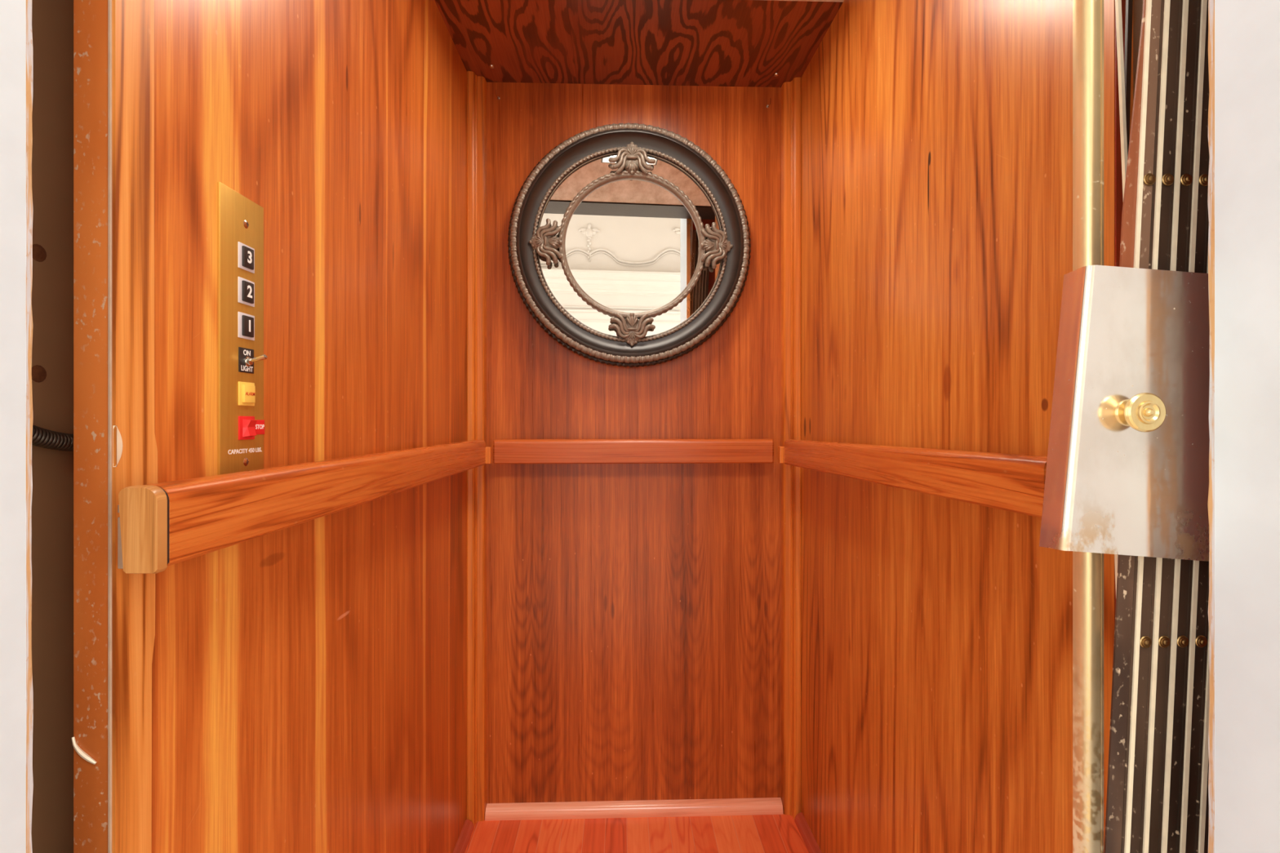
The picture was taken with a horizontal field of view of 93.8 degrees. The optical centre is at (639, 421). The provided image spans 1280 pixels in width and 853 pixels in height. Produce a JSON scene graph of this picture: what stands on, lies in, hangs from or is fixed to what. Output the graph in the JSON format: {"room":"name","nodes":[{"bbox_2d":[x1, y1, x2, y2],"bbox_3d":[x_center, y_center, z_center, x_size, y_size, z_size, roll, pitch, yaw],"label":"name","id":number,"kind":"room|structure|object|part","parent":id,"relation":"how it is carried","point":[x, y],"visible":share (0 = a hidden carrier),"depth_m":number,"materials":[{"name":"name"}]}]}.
{"room":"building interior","nodes":[
{"label":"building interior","id":0,"kind":"room"},
{"bbox_2d":[31,0,73,852],"bbox_3d":[-0.655,-0.225,1.135,0.043,3.200,1.490,0,0,-2],"label":"wall","id":1,"kind":"structure","parent":0,"point":[52,20],"depth_m":0.63,"materials":[{"name":"paint"}]},
{"bbox_2d":[31,425,73,451],"bbox_3d":[-0.607,0.015,0.616,0.019,0.036,0.090,0,0,-5],"label":"conduit","id":2,"kind":"object","parent":1,"relation":"attached to","point":[42,437],"visible":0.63,"depth_m":0.61,"materials":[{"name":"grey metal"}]},
{"bbox_2d":[151,0,466,852],"bbox_3d":[-0.458,0.073,1.084,0.020,2.004,1.104,0,0,-1],"label":"wall","id":3,"kind":"structure","parent":0,"point":[309,678],"depth_m":0.84,"materials":[{"name":"brown wood"}]},
{"bbox_2d":[71,0,107,852],"bbox_3d":[-0.469,0.073,1.037,0.028,2.004,1.097,0,0,-2],"label":"trim","id":4,"kind":"structure","parent":3,"relation":"attached to","point":[90,739],"depth_m":0.49,"materials":[{"name":"brown paint"}]},
{"bbox_2d":[107,0,111,852],"bbox_3d":[-0.436,0.073,0.502,0.002,2.004,0.021,0,0,-2],"label":"trim","id":5,"kind":"structure","parent":3,"relation":"attached to","point":[109,2],"depth_m":0.49,"materials":[{"name":"wood"}]},
{"bbox_2d":[111,0,157,852],"bbox_3d":[-0.423,0.073,0.509,0.024,2.004,0.055,0,0,-2],"label":"trim","id":6,"kind":"structure","parent":3,"relation":"attached to","point":[134,445],"depth_m":0.51,"materials":[{"name":"brown wood"}]},
{"bbox_2d":[217,182,266,475],"bbox_3d":[-0.426,-0.093,0.657,0.025,0.310,0.076,0,0,-2],"label":"control panel","id":7,"kind":"object","parent":3,"relation":"attached to","point":[241,357],"visible":1,"depth_m":0.65,"materials":[{"name":"gold metal"}]},
{"bbox_2d":[238,346,266,373],"bbox_3d":[-0.425,-0.068,0.662,0.022,0.027,0.026,0,0,-2],"label":"switch","id":8,"kind":"object","parent":7,"relation":"attached to","point":[249,357],"depth_m":0.66,"materials":[{"name":"silver metal"}]},
{"bbox_2d":[118,440,491,573],"bbox_3d":[-0.417,0.083,1.017,0.069,0.072,1.105,0,0,-1],"label":"handrail","id":9,"kind":"object","parent":3,"relation":"attached to","point":[162,525],"visible":1,"depth_m":0.59,"materials":[{"name":"brown wood"}]},
{"bbox_2d":[453,819,473,852],"bbox_3d":[-0.437,1.063,1.057,0.020,0.024,1.049,0,0,-1],"label":"baseboard","id":10,"kind":"structure","parent":3,"relation":"attached to","point":[462,842],"depth_m":1.52,"materials":[{"name":"brown wood"}]},
{"bbox_2d":[466,71,486,826],"bbox_3d":[-0.439,0.073,1.611,0.041,2.003,0.052,0,0,-2],"label":"trim","id":11,"kind":"structure","parent":3,"relation":"attached to","point":[476,85],"depth_m":1.59,"materials":[{"name":"brown wood"}]},
{"bbox_2d":[486,82,781,804],"bbox_3d":[-0.014,0.073,1.660,0.934,2.004,0.020,0,0,-2],"label":"wall","id":12,"kind":"structure","parent":0,"point":[633,611],"depth_m":1.65,"materials":[{"name":"brown wood"}]},
{"bbox_2d":[507,122,751,367],"bbox_3d":[-0.024,-0.477,1.613,0.660,0.660,0.047,0,0,-4],"label":"round mirror","id":13,"kind":"object","parent":12,"relation":"attached to","point":[628,244],"visible":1,"depth_m":1.62,"materials":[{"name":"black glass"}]},
{"bbox_3d":[-0.025,-0.477,1.631,0.500,0.500,0.012,0,0,-4],"label":"glass","id":14,"kind":"part","parent":13,"relation":"part of","materials":[{"name":"white mirror"}]},
{"bbox_2d":[493,439,773,463],"bbox_3d":[-0.015,0.080,1.621,0.748,0.065,0.058,0,0,-2],"label":"handrail","id":15,"kind":"object","parent":12,"relation":"attached to","point":[504,451],"visible":1,"depth_m":1.59,"materials":[{"name":"brown wood"}]},
{"bbox_2d":[484,797,782,820],"bbox_3d":[-0.013,1.060,1.637,0.810,0.030,0.026,0,0,-2],"label":"baseboard","id":16,"kind":"structure","parent":12,"relation":"attached to","point":[763,806],"depth_m":1.63,"materials":[{"name":"brown wood"}]},
{"bbox_2d":[464,813,808,852],"bbox_3d":[0.010,1.090,1.089,0.990,0.030,1.164,0,0,-2],"label":"floor","id":17,"kind":"structure","parent":0,"point":[757,833],"depth_m":1.55,"materials":[{"name":"brown wood"}]},
{"bbox_2d":[1039,0,1209,852],"bbox_3d":[0.415,0.078,0.477,0.209,1.986,0.118,0,0,-32],"label":"gate","id":18,"kind":"object","parent":17,"relation":"on","point":[1127,470],"visible":0.8,"depth_m":0.46,"materials":[{"name":"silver metal"}]},
{"bbox_3d":[0.384,0.078,0.512,0.016,1.986,0.015,0,0,-2],"label":"lead post","id":19,"kind":"part","parent":18,"relation":"part of","materials":[{"name":"gold metal"}]},
{"bbox_3d":[0.389,-0.004,0.456,0.157,0.223,0.024,0,0,-2],"label":"lock plate","id":20,"kind":"part","parent":18,"relation":"part of","materials":[{"name":"silver metal"}]},
{"bbox_3d":[0.362,-0.007,0.433,0.029,0.029,0.019,0,0,-2],"label":"knob","id":21,"kind":"part","parent":18,"relation":"part of","materials":[{"name":"gold metal"}]},
{"bbox_2d":[434,0,844,87],"bbox_3d":[0.007,-0.936,1.191,0.990,0.022,0.960,0,0,-2],"label":"ceiling","id":22,"kind":"structure","parent":0,"point":[755,43],"depth_m":1.45,"materials":[{"name":"brown wood"}]},
{"bbox_2d":[800,0,1133,852],"bbox_3d":[0.469,0.073,1.139,0.020,2.004,1.054,0,0,-3],"label":"wall","id":23,"kind":"structure","parent":0,"point":[936,135],"depth_m":0.96,"materials":[{"name":"brown wood"}]},
{"bbox_2d":[781,77,800,819],"bbox_3d":[0.413,0.073,1.638,0.041,2.003,0.052,0,0,-2],"label":"trim","id":24,"kind":"structure","parent":23,"relation":"attached to","point":[790,91],"depth_m":1.63,"materials":[{"name":"brown wood"}]},
{"bbox_2d":[794,812,822,852],"bbox_3d":[0.451,1.063,1.111,0.020,0.024,0.998,0,0,-3],"label":"baseboard","id":25,"kind":"structure","parent":23,"relation":"attached to","point":[811,843],"depth_m":1.53,"materials":[{"name":"brown wood"}]},
{"bbox_2d":[777,439,1047,518],"bbox_3d":[0.431,0.075,1.113,0.069,0.074,0.961,0,0,-4],"label":"handrail","id":26,"kind":"object","parent":23,"relation":"attached to","point":[1011,482],"visible":0.93,"depth_m":0.83,"materials":[{"name":"brown wood"}]},
{"bbox_2d":[1114,0,1125,627],"bbox_3d":[0.492,0.073,0.627,0.012,2.004,0.032,0,0,-2],"label":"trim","id":27,"kind":"structure","parent":23,"relation":"attached to","point":[1118,199],"depth_m":0.61,"materials":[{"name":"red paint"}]},
{"bbox_2d":[1133,0,1142,101],"bbox_3d":[0.613,-0.225,1.175,0.100,3.200,1.490,0,0,-2],"label":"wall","id":28,"kind":"structure","parent":0,"point":[1137,4],"depth_m":0.70,"materials":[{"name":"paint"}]},
{"bbox_2d":[1214,0,1279,852],"bbox_3d":[0.412,0.022,0.329,0.022,2.145,0.172,0,0,-2],"label":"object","id":29,"kind":"structure","parent":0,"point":[1247,32],"depth_m":0.39,"materials":[{"name":"white paint"}]},
{"bbox_3d":[-0.010,-0.528,0.321,4.000,3.245,0.162,0,0,-2],"label":"wall","id":30,"kind":"structure","parent":0,"visible":0},
{"bbox_2d":[0,0,26,852],"bbox_3d":[-0.408,0.022,0.303,0.022,2.145,0.172,0,0,-2],"label":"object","id":31,"kind":"structure","parent":30,"relation":"in","point":[12,12],"depth_m":0.38,"materials":[{"name":"white paint"}]},
{"bbox_2d":[26,0,33,852],"bbox_3d":[-0.411,0.013,0.392,0.022,2.125,0.005,0,0,-2],"label":"door frame","id":32,"kind":"structure","parent":30,"relation":"attached to","point":[29,56],"depth_m":0.39,"materials":[{"name":"paint"}]},
{"bbox_2d":[1207,0,1214,852],"bbox_3d":[0.410,0.013,0.418,0.022,2.125,0.005,0,0,-2],"label":"door frame","id":33,"kind":"structure","parent":30,"relation":"attached to","point":[1211,199],"depth_m":0.42,"materials":[{"name":"paint"}]}
]}

